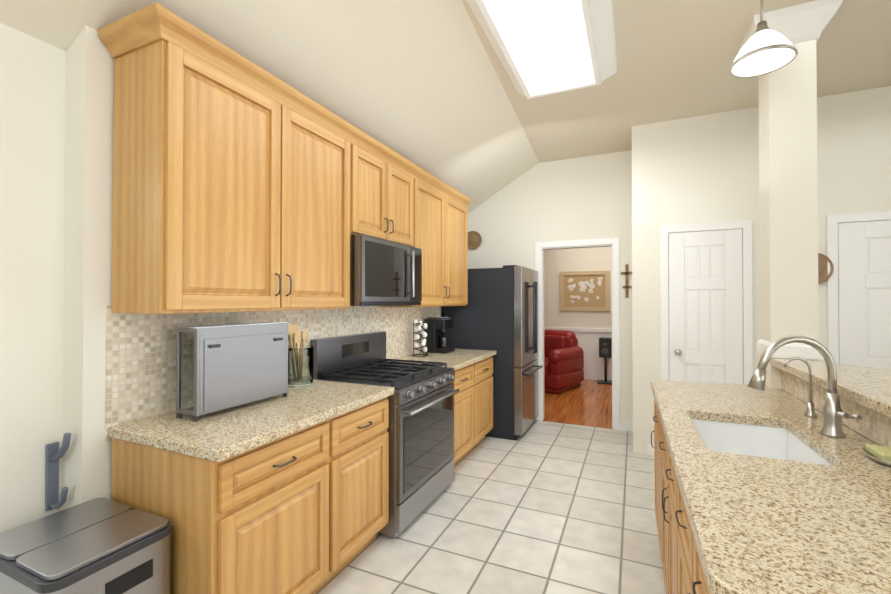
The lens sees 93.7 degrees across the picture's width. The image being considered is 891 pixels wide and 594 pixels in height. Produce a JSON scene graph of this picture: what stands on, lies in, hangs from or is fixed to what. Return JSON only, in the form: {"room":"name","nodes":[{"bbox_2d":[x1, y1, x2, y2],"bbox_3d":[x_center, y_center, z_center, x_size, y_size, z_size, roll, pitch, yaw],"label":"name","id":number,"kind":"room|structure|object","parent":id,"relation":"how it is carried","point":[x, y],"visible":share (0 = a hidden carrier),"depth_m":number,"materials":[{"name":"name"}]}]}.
{"room":"kitchen","nodes":[
{"label":"kitchen","id":0,"kind":"room"},
{"bbox_2d":[0,27,113,506],"bbox_3d":[-3.670,-0.213,1.826,0.120,3.300,5.600,0,-1,24],"label":"wall","id":1,"kind":"structure","parent":0,"point":[56,167],"depth_m":1.64,"materials":[{"name":"white paint"}]},
{"bbox_2d":[45,433,70,511],"bbox_3d":[-1.495,0.679,1.620,0.126,0.312,0.040,0,-1,24],"label":"wall hook","id":2,"kind":"object","parent":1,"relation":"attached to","point":[54,453],"visible":1,"depth_m":1.63,"materials":[{"name":"grey metal"}]},
{"bbox_2d":[109,10,360,313],"bbox_3d":[-0.959,-0.493,2.191,0.336,1.126,1.210,0,-1,24],"label":"upper cabinet","id":3,"kind":"object","parent":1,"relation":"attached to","point":[241,183],"depth_m":1.78,"materials":[{"name":"brown wood"}]},
{"bbox_2d":[439,306,443,316],"bbox_3d":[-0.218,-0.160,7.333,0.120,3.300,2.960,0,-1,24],"label":"wall","id":4,"kind":"structure","parent":0,"point":[441,308],"depth_m":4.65,"materials":[{"name":"white paint"}]},
{"bbox_2d":[105,306,438,443],"bbox_3d":[-0.724,0.329,3.129,0.012,0.560,3.154,0,-1,24],"label":"backsplash","id":5,"kind":"structure","parent":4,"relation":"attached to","point":[140,366],"depth_m":1.90,"materials":[{"name":"tile"}]},
{"bbox_2d":[361,131,416,247],"bbox_3d":[-0.570,-0.720,3.054,0.336,0.656,0.820,0,-1,24],"label":"upper cabinet","id":6,"kind":"object","parent":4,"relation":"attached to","point":[388,180],"depth_m":2.98,"materials":[{"name":"brown wood"}]},
{"bbox_2d":[350,234,421,305],"bbox_3d":[-0.514,-0.164,3.026,0.457,0.448,0.805,0,-1,24],"label":"over-the-range microwave","id":7,"kind":"object","parent":6,"relation":"attached to","point":[385,272],"visible":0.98,"depth_m":2.80,"materials":[{"name":"silver metal"}]},
{"bbox_2d":[379,166,468,306],"bbox_3d":[-0.171,-0.476,3.936,0.336,1.126,1.260,0,-1,24],"label":"upper cabinet","id":8,"kind":"object","parent":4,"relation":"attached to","point":[442,211],"depth_m":3.84,"materials":[{"name":"brown wood"}]},
{"bbox_2d":[0,0,890,212],"bbox_3d":[0.705,-1.347,0.981,8.800,1.248,7.880,0,-1,24],"label":"ceiling","id":9,"kind":"structure","parent":0,"point":[428,86],"depth_m":2.70,"materials":[{"name":"beige paint"}]},
{"bbox_2d":[466,0,617,98],"bbox_3d":[0.564,-1.560,2.396,0.730,0.134,1.610,0,-1,24],"label":"skylight","id":10,"kind":"object","parent":9,"relation":"attached to","point":[544,47],"visible":1,"depth_m":2.47,"materials":[{"name":"white glass"}]},
{"bbox_2d":[729,0,797,77],"bbox_3d":[1.600,-1.404,2.113,0.278,0.452,0.278,0,-1,24],"label":"pendant light","id":11,"kind":"object","parent":9,"relation":"hanging from","point":[765,49],"visible":1,"depth_m":2.11,"materials":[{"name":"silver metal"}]},
{"bbox_2d":[316,379,665,593],"bbox_3d":[1.355,1.492,2.393,8.800,0.100,10.800,0,-1,24],"label":"floor","id":12,"kind":"structure","parent":0,"point":[541,507],"depth_m":2.66,"materials":[{"name":"tile"}]},
{"bbox_2d":[0,498,171,593],"bbox_3d":[-1.248,1.112,1.399,0.470,0.642,0.398,0,-1,24],"label":"trash can","id":13,"kind":"object","parent":12,"relation":"on","point":[100,546],"visible":1,"depth_m":1.35,"materials":[{"name":"silver metal"}]},
{"bbox_2d":[111,397,388,593],"bbox_3d":[-0.825,1.005,2.071,0.654,0.868,1.130,0,-1,24],"label":"base cabinet","id":14,"kind":"object","parent":12,"relation":"on","point":[304,511],"visible":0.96,"depth_m":1.68,"materials":[{"name":"brown wood"}]},
{"bbox_2d":[108,379,394,461],"bbox_3d":[-0.833,0.549,2.077,0.651,0.040,1.150,0,-1,24],"label":"countertop","id":15,"kind":"structure","parent":14,"relation":"on","point":[220,435],"depth_m":1.76,"materials":[{"name":"stone"}]},
{"bbox_2d":[176,322,287,420],"bbox_3d":[-1.000,0.331,2.020,0.154,0.394,0.510,0,-1,24],"label":"bread box","id":16,"kind":"object","parent":15,"relation":"on","point":[221,367],"visible":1,"depth_m":1.89,"materials":[{"name":"grey metal"}]},
{"bbox_2d":[288,324,313,388],"bbox_3d":[-0.875,0.348,2.495,0.172,0.370,0.172,0,-1,24],"label":"utensil crock","id":17,"kind":"object","parent":15,"relation":"on","point":[300,365],"visible":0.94,"depth_m":2.43,"materials":[{"name":"clear glass"}]},
{"bbox_2d":[311,331,459,537],"bbox_3d":[-0.381,0.865,2.964,0.734,1.165,0.830,0,-1,24],"label":"gas range","id":18,"kind":"object","parent":12,"relation":"on","point":[420,429],"visible":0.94,"depth_m":2.77,"materials":[{"name":"silver metal"}]},
{"bbox_2d":[452,356,492,465],"bbox_3d":[-0.004,1.023,3.889,0.654,0.868,1.140,0,-1,24],"label":"base cabinet","id":19,"kind":"object","parent":12,"relation":"on","point":[473,409],"visible":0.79,"depth_m":3.72,"materials":[{"name":"brown wood"}]},
{"bbox_2d":[394,349,495,369],"bbox_3d":[-0.010,0.567,3.899,0.651,0.040,1.160,0,-1,24],"label":"countertop","id":20,"kind":"structure","parent":19,"relation":"on","point":[456,359],"depth_m":3.77,"materials":[{"name":"stone"}]},
{"bbox_2d":[412,319,428,356],"bbox_3d":[-0.234,0.375,3.890,0.156,0.341,0.156,0,-1,24],"label":"holder","id":21,"kind":"object","parent":20,"relation":"on","point":[424,334],"visible":1,"depth_m":3.86,"materials":[{"name":"black plastic"}]},
{"bbox_2d":[424,317,454,353],"bbox_3d":[-0.058,0.377,4.183,0.240,0.345,0.220,0,-1,24],"label":"coffee maker","id":22,"kind":"object","parent":20,"relation":"on","point":[437,328],"visible":0.92,"depth_m":4.11,"materials":[{"name":"black plastic"}]},
{"bbox_2d":[444,265,542,440],"bbox_3d":[0.569,0.572,4.752,0.933,1.787,0.805,0,-1,24],"label":"refrigerator","id":23,"kind":"object","parent":12,"relation":"on","point":[498,313],"visible":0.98,"depth_m":4.34,"materials":[{"name":"black metal"}]},
{"bbox_2d":[544,329,583,393],"bbox_3d":[1.660,1.022,6.916,0.960,0.922,0.959,-1,-1,42],"label":"leather armchair","id":24,"kind":"object","parent":12,"relation":"on","point":[563,361],"visible":0.52,"depth_m":6.60,"materials":[{"name":"red leather"}]},
{"bbox_2d":[597,337,611,384],"bbox_3d":[2.775,1.099,7.242,0.260,0.780,0.260,0,-1,24],"label":"speaker","id":25,"kind":"object","parent":12,"relation":"on","point":[605,348],"visible":0.94,"depth_m":7.15,"materials":[{"name":"black plastic"}]},
{"bbox_2d":[651,399,670,593],"bbox_3d":[1.466,1.006,2.178,0.650,0.868,0.710,0,-1,24],"label":"base cabinet","id":26,"kind":"object","parent":12,"relation":"on","point":[662,457],"depth_m":1.98,"materials":[{"name":"brown wood"}]},
{"bbox_2d":[671,458,711,593],"bbox_3d":[0.952,0.995,0.989,0.652,0.868,0.800,0,-1,24],"label":"base cabinet","id":27,"kind":"object","parent":12,"relation":"on","point":[683,571],"depth_m":1.30,"materials":[{"name":"brown wood"}]},
{"bbox_2d":[651,381,890,593],"bbox_3d":[1.231,0.545,1.627,0.712,0.040,2.245,0,-1,24],"label":"countertop","id":28,"kind":"structure","parent":27,"relation":"on","point":[762,525],"depth_m":1.06,"materials":[{"name":"stone"}]},
{"bbox_2d":[691,419,831,465],"bbox_3d":[1.182,0.677,1.613,0.424,0.220,0.614,0,-1,24],"label":"sink basin","id":29,"kind":"object","parent":28,"relation":"in","point":[764,441],"visible":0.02,"depth_m":1.85,"materials":[{"name":"white ceramic"}]},
{"bbox_2d":[783,357,816,417],"bbox_3d":[1.578,0.397,1.869,0.129,0.260,0.085,0,-1,24],"label":"filter faucet","id":30,"kind":"object","parent":28,"relation":"on","point":[810,412],"visible":1,"depth_m":1.84,"materials":[{"name":"silver metal"}]},
{"bbox_2d":[747,335,861,437],"bbox_3d":[1.338,0.336,1.591,0.332,0.378,0.167,0,-1,24],"label":"kitchen faucet","id":31,"kind":"object","parent":28,"relation":"on","point":[834,414],"visible":1,"depth_m":1.58,"materials":[{"name":"silver metal"}]},
{"bbox_2d":[781,370,890,446],"bbox_3d":[1.581,0.909,1.401,0.175,1.048,2.126,0,-1,24],"label":"backsplash","id":32,"kind":"structure","parent":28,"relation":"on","point":[873,426],"depth_m":1.66,"materials":[{"name":"beige stone"}]},
{"bbox_2d":[769,358,890,417],"bbox_3d":[1.671,0.362,1.348,0.504,0.040,2.155,0,-1,24],"label":"bar","id":33,"kind":"object","parent":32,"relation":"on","point":[869,387],"visible":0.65,"depth_m":1.77,"materials":[{"name":"beige stone"}]},
{"bbox_2d":[862,444,890,466],"bbox_3d":[1.401,0.504,1.329,0.094,0.034,0.170,0,-1,24],"label":"soap dish","id":34,"kind":"object","parent":28,"relation":"on","point":[880,454],"visible":1,"depth_m":1.32,"materials":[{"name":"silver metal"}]},
{"bbox_2d":[738,0,842,390],"bbox_3d":[2.041,-0.092,2.494,0.400,3.070,0.400,0,-1,24],"label":"column","id":35,"kind":"structure","parent":12,"relation":"on","point":[788,211],"depth_m":2.40,"materials":[{"name":"white paint"}]},
{"bbox_2d":[468,151,631,422],"bbox_3d":[3.087,-0.175,5.830,4.700,3.300,2.980,0,-1,24],"label":"wall","id":36,"kind":"structure","parent":0,"point":[580,198],"depth_m":4.97,"materials":[{"name":"white paint"}]},
{"bbox_2d":[468,231,481,249],"bbox_3d":[0.349,-0.720,5.312,0.240,0.240,0.026,0,-1,24],"label":"wall plate","id":37,"kind":"object","parent":36,"relation":"attached to","point":[474,239],"visible":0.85,"depth_m":5.30,"materials":[{"name":"brown wood"}]},
{"bbox_2d":[535,237,632,431],"bbox_3d":[1.578,0.406,4.817,1.060,2.120,0.138,0,-1,24],"label":"door frame","id":38,"kind":"structure","parent":36,"relation":"attached to","point":[588,344],"depth_m":4.95,"materials":[{"name":"white"}]},
{"bbox_2d":[560,270,609,310],"bbox_3d":[2.514,-0.108,7.574,0.860,0.720,0.030,0,-1,24],"label":"framed picture","id":39,"kind":"object","parent":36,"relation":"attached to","point":[584,290],"visible":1,"depth_m":7.57,"materials":[{"name":"beige wood"}]},
{"bbox_2d":[621,264,631,296],"bbox_3d":[1.981,-0.177,4.560,0.120,0.360,0.043,0,-1,24],"label":"wall cross","id":40,"kind":"object","parent":36,"relation":"attached to","point":[626,273],"visible":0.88,"depth_m":4.57,"materials":[{"name":"brown wood"}]},
{"bbox_2d":[628,86,890,453],"bbox_3d":[3.849,-0.201,3.061,4.530,3.300,0.120,0,-1,24],"label":"wall","id":41,"kind":"structure","parent":0,"point":[704,168],"depth_m":3.66,"materials":[{"name":"white paint"}]},
{"bbox_2d":[660,220,752,384],"bbox_3d":[2.274,0.402,3.654,0.695,2.105,0.084,0,-1,24],"label":"door","id":42,"kind":"structure","parent":41,"relation":"attached to","point":[706,326],"depth_m":3.68,"materials":[{"name":"white"}]},
{"bbox_2d":[818,253,833,283],"bbox_3d":[2.967,-0.228,3.379,0.260,0.260,0.026,0,-1,24],"label":"wall plate","id":43,"kind":"object","parent":41,"relation":"attached to","point":[823,261],"visible":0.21,"depth_m":3.35,"materials":[{"name":"brown wood"}]},
{"bbox_2d":[826,211,890,369],"bbox_3d":[3.452,0.397,3.122,0.900,2.105,0.084,0,-1,24],"label":"door","id":44,"kind":"structure","parent":41,"relation":"attached to","point":[859,298],"depth_m":3.26,"materials":[{"name":"white"}]}
]}

